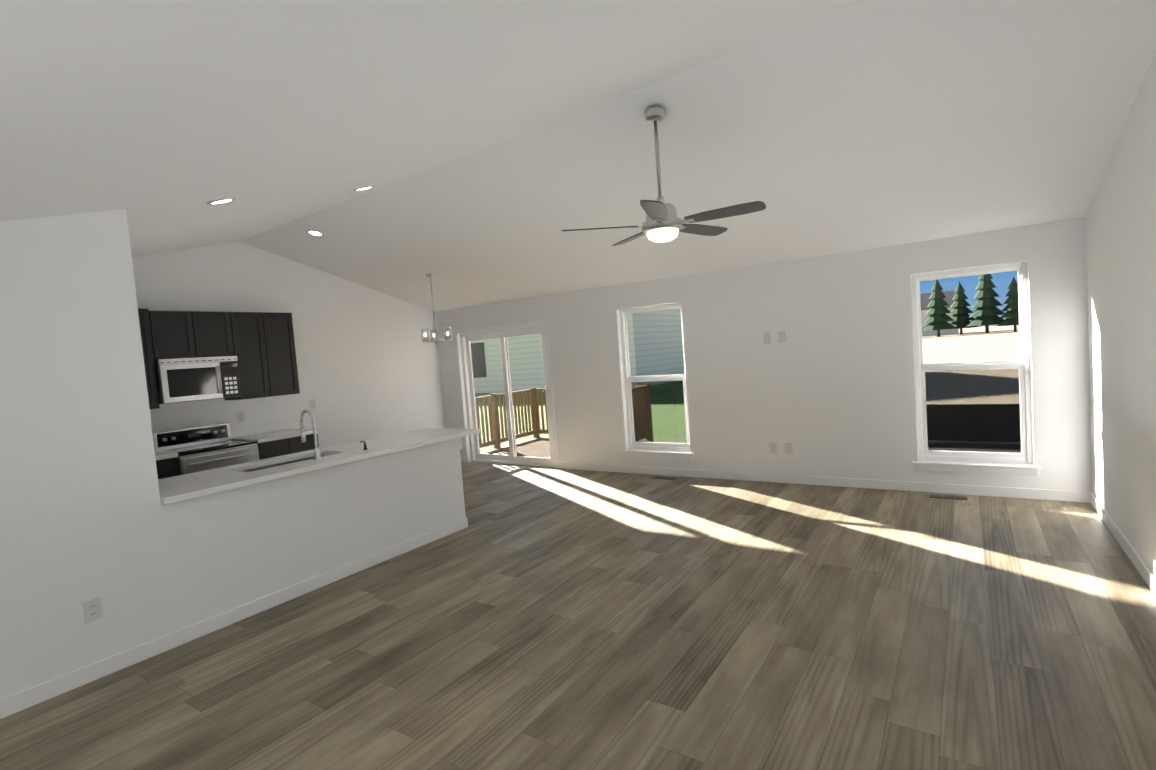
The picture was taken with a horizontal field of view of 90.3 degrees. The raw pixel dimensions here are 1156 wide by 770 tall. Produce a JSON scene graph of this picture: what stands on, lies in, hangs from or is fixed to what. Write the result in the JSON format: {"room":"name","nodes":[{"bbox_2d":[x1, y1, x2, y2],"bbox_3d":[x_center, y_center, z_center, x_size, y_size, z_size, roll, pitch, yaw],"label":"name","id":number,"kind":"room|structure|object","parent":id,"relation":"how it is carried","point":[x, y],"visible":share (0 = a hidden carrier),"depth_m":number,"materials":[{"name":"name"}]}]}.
{"room":"living room","nodes":[
{"label":"living room","id":0,"kind":"room"},
{"bbox_2d":[0,209,465,699],"bbox_3d":[-2.574,0.229,3.588,0.120,2.764,4.800,-2,4,34],"label":"wall","id":1,"kind":"structure","parent":0,"point":[83,517],"depth_m":3.51,"materials":[{"name":"white paint"}]},
{"bbox_2d":[83,597,102,622],"bbox_3d":[-2.710,1.257,3.216,0.010,0.122,0.078,-2,4,34],"label":"outlet","id":2,"kind":"object","parent":1,"relation":"attached to","point":[92,609],"visible":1,"depth_m":3.21,"materials":[{"name":"white plastic"}]},
{"bbox_2d":[138,308,159,408],"bbox_3d":[-4.518,-0.235,5.626,0.340,1.000,0.524,-2,4,34],"label":"upper cabinet","id":3,"kind":"object","parent":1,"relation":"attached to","point":[146,322],"depth_m":5.71,"materials":[{"name":"black wood"}]},
{"bbox_2d":[150,311,205,358],"bbox_3d":[-4.266,-0.514,6.013,0.340,0.486,0.441,-2,4,34],"label":"upper cabinet","id":4,"kind":"object","parent":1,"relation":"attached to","point":[177,334],"depth_m":5.94,"materials":[{"name":"black wood"}]},
{"bbox_2d":[154,356,241,403],"bbox_3d":[-4.091,-0.060,6.137,0.464,0.450,0.752,-2,4,34],"label":"microwave","id":5,"kind":"object","parent":4,"relation":"attached to","point":[179,380],"visible":0.96,"depth_m":5.99,"materials":[{"name":"silver metal"}]},
{"bbox_2d":[198,311,237,356],"bbox_3d":[-4.089,-0.543,6.276,0.340,0.486,0.441,-2,4,34],"label":"upper cabinet","id":6,"kind":"object","parent":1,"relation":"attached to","point":[217,327],"depth_m":6.26,"materials":[{"name":"black wood"}]},
{"bbox_2d":[0,517,467,718],"bbox_3d":[-2.414,1.555,3.637,0.013,0.095,4.803,-2,4,34],"label":"baseboard","id":7,"kind":"structure","parent":1,"relation":"attached to","point":[66,682],"depth_m":3.64,"materials":[{"name":"white wood"}]},
{"bbox_2d":[237,411,244,421],"bbox_3d":[-3.946,0.371,6.740,0.010,0.122,0.078,-2,4,34],"label":"electrical outlet","id":8,"kind":"object","parent":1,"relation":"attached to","point":[241,416],"visible":1,"depth_m":6.74,"materials":[{"name":"white plastic"}]},
{"bbox_2d":[225,312,277,399],"bbox_3d":[-3.832,-0.336,6.646,0.340,0.980,0.414,-2,4,34],"label":"upper cabinet","id":9,"kind":"object","parent":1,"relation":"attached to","point":[260,346],"depth_m":6.57,"materials":[{"name":"black wood"}]},
{"bbox_2d":[230,421,288,436],"bbox_3d":[-4.289,0.608,6.210,0.015,0.100,2.400,-2,4,34],"label":"backsplash","id":10,"kind":"structure","parent":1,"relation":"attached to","point":[246,431],"depth_m":6.89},
{"bbox_2d":[270,312,299,395],"bbox_3d":[-3.669,-0.362,6.888,0.340,0.980,0.416,-2,4,34],"label":"upper cabinet","id":11,"kind":"object","parent":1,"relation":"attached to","point":[281,324],"depth_m":6.86,"materials":[{"name":"black wood"}]},
{"bbox_2d":[309,399,315,408],"bbox_3d":[-3.448,0.250,7.481,0.010,0.122,0.078,-2,4,34],"label":"electrical outlet","id":12,"kind":"object","parent":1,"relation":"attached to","point":[312,404],"visible":1,"depth_m":7.48,"materials":[{"name":"white plastic"}]},
{"bbox_2d":[0,462,1155,769],"bbox_3d":[-0.892,1.520,4.133,8.240,0.120,7.700,-2,4,34],"label":"floor","id":13,"kind":"structure","parent":0,"point":[540,618],"depth_m":3.09,"materials":[{"name":"laminate"}]},
{"bbox_2d":[156,457,179,479],"bbox_3d":[-4.293,1.181,5.626,0.630,0.888,0.524,-2,4,34],"label":"base cabinet","id":14,"kind":"object","parent":13,"relation":"on","point":[167,467],"depth_m":5.56,"materials":[{"name":"black wood"}]},
{"bbox_2d":[155,451,177,460],"bbox_3d":[-4.435,0.735,5.430,0.640,0.040,0.926,-2,4,34],"label":"countertop","id":15,"kind":"structure","parent":14,"relation":"on","point":[158,454],"depth_m":5.59,"materials":[{"name":"white stone"}]},
{"bbox_2d":[152,423,258,474],"bbox_3d":[-3.907,1.008,6.129,0.716,1.115,0.752,-2,4,34],"label":"range","id":16,"kind":"object","parent":13,"relation":"on","point":[203,448],"visible":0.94,"depth_m":6.07,"materials":[{"name":"silver metal"}]},
{"bbox_2d":[257,437,298,459],"bbox_3d":[-3.605,1.070,6.648,0.630,0.888,0.414,-2,4,34],"label":"base cabinet","id":17,"kind":"object","parent":13,"relation":"on","point":[277,439],"depth_m":6.45,"materials":[{"name":"black wood"}]},
{"bbox_2d":[231,429,317,440],"bbox_3d":[-3.555,0.593,6.739,0.640,0.040,0.706,-2,4,34],"label":"countertop","id":18,"kind":"structure","parent":17,"relation":"on","point":[278,432],"depth_m":6.63,"materials":[{"name":"white stone"}]},
{"bbox_2d":[295,433,318,451],"bbox_3d":[-3.443,1.044,6.890,0.630,0.888,0.414,-2,4,34],"label":"base cabinet","id":19,"kind":"object","parent":13,"relation":"on","point":[309,445],"depth_m":6.75,"materials":[{"name":"black wood"}]},
{"bbox_2d":[651,476,675,479],"bbox_3d":[1.057,1.141,7.053,0.300,0.006,0.110,-2,4,34],"label":"floor vent","id":20,"kind":"object","parent":13,"relation":"in","point":[665,478],"visible":1,"depth_m":7.04,"materials":[{"name":"brown metal"}]},
{"bbox_2d":[929,494,967,499],"bbox_3d":[3.483,1.056,5.412,0.300,0.006,0.110,-2,4,34],"label":"floor vent","id":21,"kind":"object","parent":13,"relation":"in","point":[949,497],"visible":1,"depth_m":5.40,"materials":[{"name":"brown metal"}]},
{"bbox_3d":[-2.190,1.085,4.817,0.663,0.860,2.489,-2,4,34],"label":"base cabinet","id":22,"kind":"object","parent":13,"relation":"on","visible":0},
{"bbox_2d":[158,428,479,504],"bbox_3d":[-2.074,0.703,4.844,0.835,0.260,2.733,-2,4,34],"label":"countertop","id":23,"kind":"structure","parent":22,"relation":"on","point":[174,489],"depth_m":4.50,"materials":[{"name":"white stone"}]},
{"bbox_2d":[300,410,322,459],"bbox_3d":[-2.132,0.391,4.600,0.216,0.396,0.092,-2,4,34],"label":"faucet","id":24,"kind":"object","parent":23,"relation":"on","point":[317,451],"visible":1,"depth_m":4.54,"materials":[{"name":"silver metal"}]},
{"bbox_2d":[0,0,1155,311],"bbox_3d":[-1.094,-1.183,3.976,8.240,1.368,7.700,-2,4,34],"label":"ceiling","id":25,"kind":"structure","parent":0,"point":[488,150],"depth_m":3.35,"materials":[{"name":"white paint"}]},
{"bbox_2d":[207,198,235,204],"bbox_3d":[-2.410,-1.240,3.889,0.180,0.054,0.173,-2,4,34],"label":"recessed light","id":26,"kind":"object","parent":25,"relation":"in","point":[221,201],"visible":1,"depth_m":3.88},
{"bbox_2d":[307,230,323,236],"bbox_3d":[-2.893,-1.672,6.341,0.180,0.052,0.174,-2,4,34],"label":"recessed light","id":27,"kind":"object","parent":25,"relation":"in","point":[316,233],"visible":0.98,"depth_m":6.34,"materials":[{"name":"white plastic"}]},
{"bbox_2d":[353,185,373,190],"bbox_3d":[-1.829,-1.679,4.914,0.180,0.054,0.173,-2,4,34],"label":"recessed light","id":28,"kind":"object","parent":25,"relation":"in","point":[364,188],"visible":1,"depth_m":4.90,"materials":[{"name":"white plastic"}]},
{"bbox_2d":[421,274,451,345],"bbox_3d":[-1.892,-0.971,7.486,0.385,0.930,0.385,-2,4,34],"label":"chandelier","id":29,"kind":"object","parent":25,"relation":"hanging from","point":[435,340],"visible":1,"depth_m":7.49,"materials":[{"name":"silver metal"}]},
{"bbox_2d":[561,106,765,245],"bbox_3d":[0.575,-1.378,3.760,1.240,0.862,1.286,-2,4,34],"label":"ceiling fan","id":30,"kind":"object","parent":25,"relation":"hanging from","point":[663,223],"visible":1,"depth_m":3.71,"materials":[{"name":"silver metal"}]},
{"bbox_2d":[452,218,1087,491],"bbox_3d":[1.105,-0.136,7.172,8.240,2.529,0.160,-2,4,34],"label":"wall","id":31,"kind":"structure","parent":0,"point":[826,388],"depth_m":6.13,"materials":[{"name":"white paint"}]},
{"bbox_2d":[454,320,558,467],"bbox_3d":[-1.067,0.154,8.652,1.834,2.102,0.171,-2,4,34],"label":"sliding glass door","id":32,"kind":"structure","parent":31,"relation":"attached to","point":[507,373],"depth_m":8.62,"materials":[{"name":"glass"}]},
{"bbox_2d":[619,302,693,459],"bbox_3d":[0.968,-0.038,7.251,0.990,1.915,0.190,-2,4,34],"label":"window","id":33,"kind":"structure","parent":31,"relation":"in","point":[652,341],"depth_m":7.29,"materials":[{"name":"white plastic"}]},
{"bbox_2d":[763,332,770,343],"bbox_3d":[2.091,-0.520,6.364,0.078,0.122,0.010,-2,4,34],"label":"light switch","id":34,"kind":"object","parent":31,"relation":"attached to","point":[767,337],"visible":1,"depth_m":6.36,"materials":[{"name":"white plastic"}]},
{"bbox_2d":[769,442,776,452],"bbox_3d":[2.182,0.705,6.436,0.078,0.122,0.010,-2,4,34],"label":"electrical outlet","id":35,"kind":"object","parent":31,"relation":"attached to","point":[773,447],"visible":1,"depth_m":6.43,"materials":[{"name":"white plastic"}]},
{"bbox_2d":[778,331,785,342],"bbox_3d":[2.223,-0.524,6.274,0.078,0.122,0.010,-2,4,34],"label":"light switch","id":36,"kind":"object","parent":31,"relation":"attached to","point":[781,336],"visible":1,"depth_m":6.27,"materials":[{"name":"white plastic"}]},
{"bbox_2d":[785,443,792,453],"bbox_3d":[2.323,0.700,6.340,0.078,0.122,0.010,-2,4,34],"label":"electrical outlet","id":37,"kind":"object","parent":31,"relation":"attached to","point":[788,448],"visible":1,"depth_m":6.34,"materials":[{"name":"white plastic"}]},
{"bbox_2d":[559,462,1087,502],"bbox_3d":[2.067,1.051,6.550,5.640,0.095,0.013,-2,4,34],"label":"baseboard","id":38,"kind":"structure","parent":31,"relation":"attached to","point":[1010,492],"depth_m":5.99,"materials":[{"name":"white wood"}]},
{"bbox_2d":[911,261,1040,475],"bbox_3d":[3.688,-0.134,5.411,0.990,1.915,0.190,-2,4,34],"label":"window","id":39,"kind":"structure","parent":31,"relation":"in","point":[971,332],"depth_m":5.43,"materials":[{"name":"white plastic"}]},
{"bbox_2d":[1080,52,1155,576],"bbox_3d":[2.324,-0.310,1.778,0.170,3.320,7.350,-2,4,34],"label":"wall","id":40,"kind":"structure","parent":0,"point":[1118,229],"depth_m":3.73,"materials":[{"name":"white paint"}]},
{"bbox_2d":[1088,492,1155,595],"bbox_3d":[2.381,1.297,1.926,0.013,0.095,7.350,-2,4,34],"label":"baseboard","id":41,"kind":"structure","parent":40,"relation":"attached to","point":[1142,568],"depth_m":3.87,"materials":[{"name":"white wood"}]}
]}

